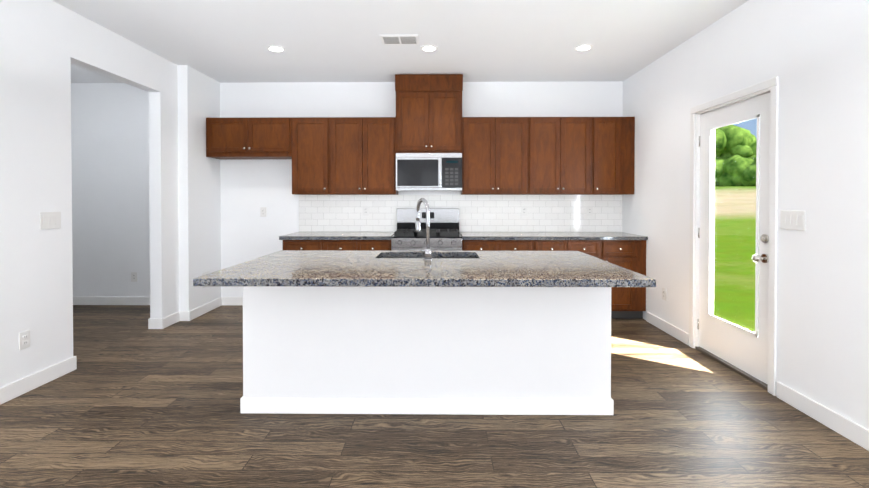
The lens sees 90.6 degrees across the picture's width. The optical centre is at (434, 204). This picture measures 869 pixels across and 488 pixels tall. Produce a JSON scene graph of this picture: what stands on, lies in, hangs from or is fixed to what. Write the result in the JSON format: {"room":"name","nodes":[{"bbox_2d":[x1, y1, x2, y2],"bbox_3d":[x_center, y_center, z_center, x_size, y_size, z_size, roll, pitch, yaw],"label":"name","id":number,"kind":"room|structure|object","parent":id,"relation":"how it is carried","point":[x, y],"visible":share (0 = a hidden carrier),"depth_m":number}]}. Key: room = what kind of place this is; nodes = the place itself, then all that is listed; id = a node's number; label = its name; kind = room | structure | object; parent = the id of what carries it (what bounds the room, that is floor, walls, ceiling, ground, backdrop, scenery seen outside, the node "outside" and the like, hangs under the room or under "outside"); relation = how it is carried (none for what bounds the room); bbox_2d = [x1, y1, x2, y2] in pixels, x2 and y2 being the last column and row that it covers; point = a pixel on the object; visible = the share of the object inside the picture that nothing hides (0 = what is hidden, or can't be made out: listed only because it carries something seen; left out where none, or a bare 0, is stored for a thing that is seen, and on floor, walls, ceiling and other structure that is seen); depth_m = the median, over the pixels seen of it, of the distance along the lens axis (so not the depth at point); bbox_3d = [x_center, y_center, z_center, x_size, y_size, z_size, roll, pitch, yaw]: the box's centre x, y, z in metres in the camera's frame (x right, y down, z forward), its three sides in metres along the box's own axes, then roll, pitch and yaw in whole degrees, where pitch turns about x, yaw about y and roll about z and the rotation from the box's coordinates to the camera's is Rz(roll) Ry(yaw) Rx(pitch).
{"room":"kitchen","nodes":[
{"label":"kitchen","id":0,"kind":"room"},
{"bbox_2d":[0,0,220,387],"bbox_3d":[-2.812,-0.081,0.811,0.225,2.760,9.050,0,1,1],"label":"wall","id":1,"kind":"structure","parent":0,"point":[44,44],"depth_m":3.22},
{"bbox_2d":[19,330,29,349],"bbox_3d":[-2.778,0.915,2.917,0.009,0.118,0.075,0,1,1],"label":"electrical outlet","id":2,"kind":"object","parent":1,"relation":"attached to","point":[24,339],"visible":1,"depth_m":2.91},
{"bbox_2d":[0,356,76,404],"bbox_3d":[-2.809,1.258,-0.172,0.014,0.105,6.994,0,1,1],"label":"baseboard","id":3,"kind":"structure","parent":1,"relation":"attached to","point":[8,392],"depth_m":2.99},
{"bbox_2d":[40,212,60,229],"bbox_3d":[-2.776,0.113,3.113,0.008,0.122,0.165,0,1,1],"label":"switch plate","id":4,"kind":"object","parent":1,"relation":"attached to","point":[50,220],"visible":1,"depth_m":3.10},
{"bbox_2d":[148,318,155,328],"bbox_3d":[-2.880,1.201,4.845,0.034,0.105,0.974,0,1,1],"label":"baseboard","id":5,"kind":"structure","parent":1,"relation":"attached to","point":[151,322],"depth_m":4.36},
{"bbox_2d":[156,311,183,328],"bbox_3d":[-2.760,1.205,4.508,0.014,0.105,0.304,0,1,1],"label":"baseboard","id":6,"kind":"structure","parent":1,"relation":"attached to","point":[162,323],"depth_m":4.47},
{"bbox_2d":[184,297,223,320],"bbox_3d":[-2.662,1.199,4.987,0.039,0.105,0.684,0,1,1],"label":"baseboard","id":7,"kind":"structure","parent":1,"relation":"attached to","point":[188,315],"depth_m":4.91},
{"bbox_2d":[71,81,622,296],"bbox_3d":[-1.925,-0.133,5.387,8.705,2.760,0.120,0,1,1],"label":"wall","id":8,"kind":"structure","parent":0,"point":[110,188],"depth_m":5.33},
{"bbox_2d":[73,297,149,304],"bbox_3d":[-4.518,1.195,5.362,3.280,0.105,0.014,0,1,1],"label":"baseboard","id":9,"kind":"structure","parent":8,"relation":"attached to","point":[76,300],"depth_m":5.35},
{"bbox_2d":[131,272,136,281],"bbox_3d":[-3.738,0.898,5.352,0.075,0.118,0.009,0,1,1],"label":"outlet","id":10,"kind":"object","parent":8,"relation":"attached to","point":[133,276],"visible":1,"depth_m":5.35},
{"bbox_2d":[224,297,242,304],"bbox_3d":[-2.165,1.195,5.337,0.975,0.105,0.014,0,1,1],"label":"baseboard","id":11,"kind":"structure","parent":8,"relation":"attached to","point":[227,300],"depth_m":5.33},
{"bbox_2d":[206,117,289,159],"bbox_3d":[-2.155,-0.788,5.146,0.996,0.455,0.348,0,1,1],"label":"upper cabinet","id":12,"kind":"object","parent":8,"relation":"attached to","point":[264,137],"depth_m":4.98},
{"bbox_2d":[260,207,266,216],"bbox_3d":[-2.118,0.088,5.326,0.075,0.118,0.009,0,1,1],"label":"electrical outlet","id":13,"kind":"object","parent":8,"relation":"attached to","point":[263,211],"visible":1,"depth_m":5.33},
{"bbox_2d":[290,117,337,193],"bbox_3d":[-1.396,-0.570,5.141,0.518,0.891,0.348,0,1,1],"label":"upper cabinet","id":14,"kind":"object","parent":8,"relation":"attached to","point":[313,140],"depth_m":4.97},
{"bbox_2d":[338,117,397,193],"bbox_3d":[-0.866,-0.570,5.135,0.838,0.891,0.348,0,1,1],"label":"upper cabinet","id":15,"kind":"object","parent":8,"relation":"attached to","point":[366,156],"depth_m":4.97},
{"bbox_2d":[394,74,461,153],"bbox_3d":[-0.062,-1.050,5.111,0.765,0.896,0.368,0,1,1],"label":"upper cabinet","id":16,"kind":"object","parent":8,"relation":"attached to","point":[428,119],"depth_m":4.93},
{"bbox_2d":[396,153,461,190],"bbox_3d":[-0.063,-0.381,5.091,0.759,0.428,0.423,0,1,1],"label":"microwave","id":17,"kind":"object","parent":16,"relation":"attached to","point":[428,171],"visible":1,"depth_m":4.91},
{"bbox_2d":[299,195,622,231],"bbox_3d":[0.314,0.104,5.301,3.983,0.457,0.010,0,1,1],"label":"backsplash","id":18,"kind":"structure","parent":8,"relation":"attached to","point":[477,213],"depth_m":5.29},
{"bbox_2d":[521,206,526,215],"bbox_3d":[1.102,0.073,5.282,0.075,0.118,0.009,0,1,1],"label":"outlet","id":19,"kind":"object","parent":18,"relation":"attached to","point":[523,210],"visible":1,"depth_m":5.28},
{"bbox_2d":[586,206,592,215],"bbox_3d":[1.902,0.073,5.274,0.075,0.118,0.009,0,1,1],"label":"outlet","id":20,"kind":"object","parent":18,"relation":"attached to","point":[589,210],"visible":1,"depth_m":5.27},
{"bbox_2d":[461,117,537,193],"bbox_3d":[0.738,-0.569,5.118,0.831,0.891,0.348,0,1,1],"label":"upper cabinet","id":21,"kind":"object","parent":8,"relation":"attached to","point":[500,155],"depth_m":4.95},
{"bbox_2d":[538,117,601,193],"bbox_3d":[1.445,-0.569,5.111,0.880,0.891,0.348,0,1,1],"label":"upper cabinet","id":22,"kind":"object","parent":8,"relation":"attached to","point":[569,148],"depth_m":4.94},
{"bbox_2d":[602,117,634,193],"bbox_3d":[2.020,-0.569,5.105,0.566,0.891,0.348,0,1,1],"label":"upper cabinet","id":23,"kind":"object","parent":8,"relation":"attached to","point":[618,133],"depth_m":4.94},
{"bbox_2d":[52,0,747,82],"bbox_3d":[-1.972,-1.486,0.786,8.705,0.050,9.290,0,1,1],"label":"ceiling","id":24,"kind":"structure","parent":0,"point":[225,41],"depth_m":3.80},
{"bbox_2d":[266,45,285,51],"bbox_3d":[-1.520,-1.495,4.127,0.176,0.007,0.176,0,1,1],"label":"recessed light","id":25,"kind":"object","parent":24,"relation":"in","point":[272,48],"visible":1,"depth_m":4.11},
{"bbox_2d":[379,35,418,44],"bbox_3d":[-0.312,-1.490,3.885,0.340,0.010,0.220,0,1,1],"label":"ceiling vent","id":26,"kind":"object","parent":24,"relation":"in","point":[398,39],"visible":1,"depth_m":3.86},
{"bbox_2d":[420,45,437,51],"bbox_3d":[-0.050,-1.494,4.112,0.176,0.007,0.176,0,1,1],"label":"recessed light","id":27,"kind":"object","parent":24,"relation":"in","point":[429,48],"visible":1,"depth_m":4.10},
{"bbox_2d":[574,44,592,50],"bbox_3d":[1.420,-1.494,4.096,0.176,0.007,0.176,0,1,1],"label":"recessed light","id":28,"kind":"object","parent":24,"relation":"in","point":[584,47],"visible":1,"depth_m":4.08},
{"bbox_2d":[0,305,868,487],"bbox_3d":[-1.972,1.324,0.818,8.705,0.050,9.290,0,1,1],"label":"floor","id":29,"kind":"structure","parent":0,"point":[132,400],"depth_m":2.40},
{"bbox_2d":[283,240,330,249],"bbox_3d":[-1.401,0.814,5.011,0.520,0.873,0.638,0,1,1],"label":"base cabinet","id":30,"kind":"object","parent":29,"relation":"on","point":[287,244],"depth_m":4.70},
{"bbox_2d":[331,236,391,250],"bbox_3d":[-0.879,0.814,5.006,0.820,0.873,0.638,0,1,1],"label":"base cabinet","id":31,"kind":"object","parent":29,"relation":"on","point":[342,245],"depth_m":4.69},
{"bbox_2d":[279,232,393,239],"bbox_3d":[-1.078,0.357,4.988,1.217,0.040,0.649,0,1,1],"label":"countertop","id":32,"kind":"structure","parent":31,"relation":"on","point":[298,235],"depth_m":4.67},
{"bbox_2d":[391,208,461,250],"bbox_3d":[-0.082,0.650,4.941,0.762,1.205,0.724,0,1,1],"label":"range","id":33,"kind":"object","parent":29,"relation":"on","point":[445,235],"visible":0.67,"depth_m":4.82},
{"bbox_2d":[240,254,616,414],"bbox_3d":[-0.047,0.837,2.970,2.276,0.873,0.723,0,1,1],"label":"kitchen island","id":34,"kind":"object","parent":29,"relation":"on","point":[426,330],"depth_m":2.63},
{"bbox_2d":[193,258,655,286],"bbox_3d":[-0.052,0.384,2.523,2.310,0.040,0.760,0,1,1],"label":"island countertop","id":35,"kind":"structure","parent":34,"relation":"on","point":[258,271],"depth_m":2.30},
{"bbox_2d":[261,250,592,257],"bbox_3d":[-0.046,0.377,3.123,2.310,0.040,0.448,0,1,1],"label":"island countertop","id":36,"kind":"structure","parent":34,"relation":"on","point":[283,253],"depth_m":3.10},
{"bbox_2d":[462,236,542,250],"bbox_3d":[0.729,0.814,4.989,0.845,0.873,0.638,0,1,1],"label":"base cabinet","id":37,"kind":"object","parent":29,"relation":"on","point":[467,245],"depth_m":4.67},
{"bbox_2d":[543,240,610,262],"bbox_3d":[1.444,0.814,4.982,0.880,0.873,0.638,0,1,1],"label":"base cabinet","id":38,"kind":"object","parent":29,"relation":"on","point":[601,249],"depth_m":4.67},
{"bbox_2d":[611,240,645,317],"bbox_3d":[2.019,0.814,4.976,0.566,0.873,0.638,0,1,1],"label":"base cabinet","id":39,"kind":"object","parent":29,"relation":"on","point":[625,250],"depth_m":4.67},
{"bbox_2d":[460,232,646,239],"bbox_3d":[1.304,0.357,4.963,1.995,0.040,0.649,0,1,1],"label":"countertop","id":40,"kind":"structure","parent":39,"relation":"on","point":[466,235],"depth_m":4.65},
{"bbox_2d":[622,0,868,429],"bbox_3d":[2.320,-0.081,0.758,0.120,2.760,9.050,0,1,1],"label":"wall","id":41,"kind":"structure","parent":0,"point":[813,55],"depth_m":2.70},
{"bbox_2d":[662,287,665,300],"bbox_3d":[2.292,0.890,4.294,0.009,0.118,0.075,0,1,1],"label":"electrical outlet","id":42,"kind":"object","parent":41,"relation":"attached to","point":[663,293],"visible":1,"depth_m":4.29},
{"bbox_2d":[646,311,688,344],"bbox_3d":[2.289,1.208,4.258,0.014,0.105,0.780,0,1,1],"label":"baseboard","id":43,"kind":"structure","parent":41,"relation":"attached to","point":[677,333],"depth_m":4.19},
{"bbox_2d":[697,92,769,383],"bbox_3d":[2.295,0.230,3.353,0.128,2.024,0.836,0,1,1],"label":"door","id":44,"kind":"structure","parent":41,"relation":"in","point":[743,349],"depth_m":3.30},
{"bbox_2d":[689,76,778,395],"bbox_3d":[2.354,0.207,3.348,0.166,2.127,0.979,0,1,1],"label":"door frame","id":45,"kind":"structure","parent":41,"relation":"attached to","point":[771,86],"depth_m":3.15},
{"bbox_2d":[780,210,805,230],"bbox_3d":[2.276,0.097,2.735,0.008,0.122,0.190,0,1,1],"label":"switch plate","id":46,"kind":"object","parent":41,"relation":"attached to","point":[792,220],"visible":1,"depth_m":2.73},
{"bbox_2d":[777,382,868,450],"bbox_3d":[2.240,1.261,-0.433,0.014,0.105,6.575,0,1,1],"label":"baseboard","id":47,"kind":"structure","parent":41,"relation":"attached to","point":[856,433],"depth_m":2.49},
{"label":"outside","id":48,"kind":"structure","parent":0,"visible":0},
{"bbox_2d":[714,186,758,332],"bbox_3d":[49.093,-2.423,44.326,92.475,6.978,170.000,0,1,1],"label":"ground","id":49,"kind":"structure","parent":48,"point":[740,281],"depth_m":11.04},
{"bbox_2d":[714,125,759,186],"bbox_3d":[32.880,-4.118,33.949,59.388,7.660,62.044,0,1,1],"label":"trees","id":50,"kind":"object","parent":49,"relation":"on","point":[736,136],"depth_m":35.52}
]}

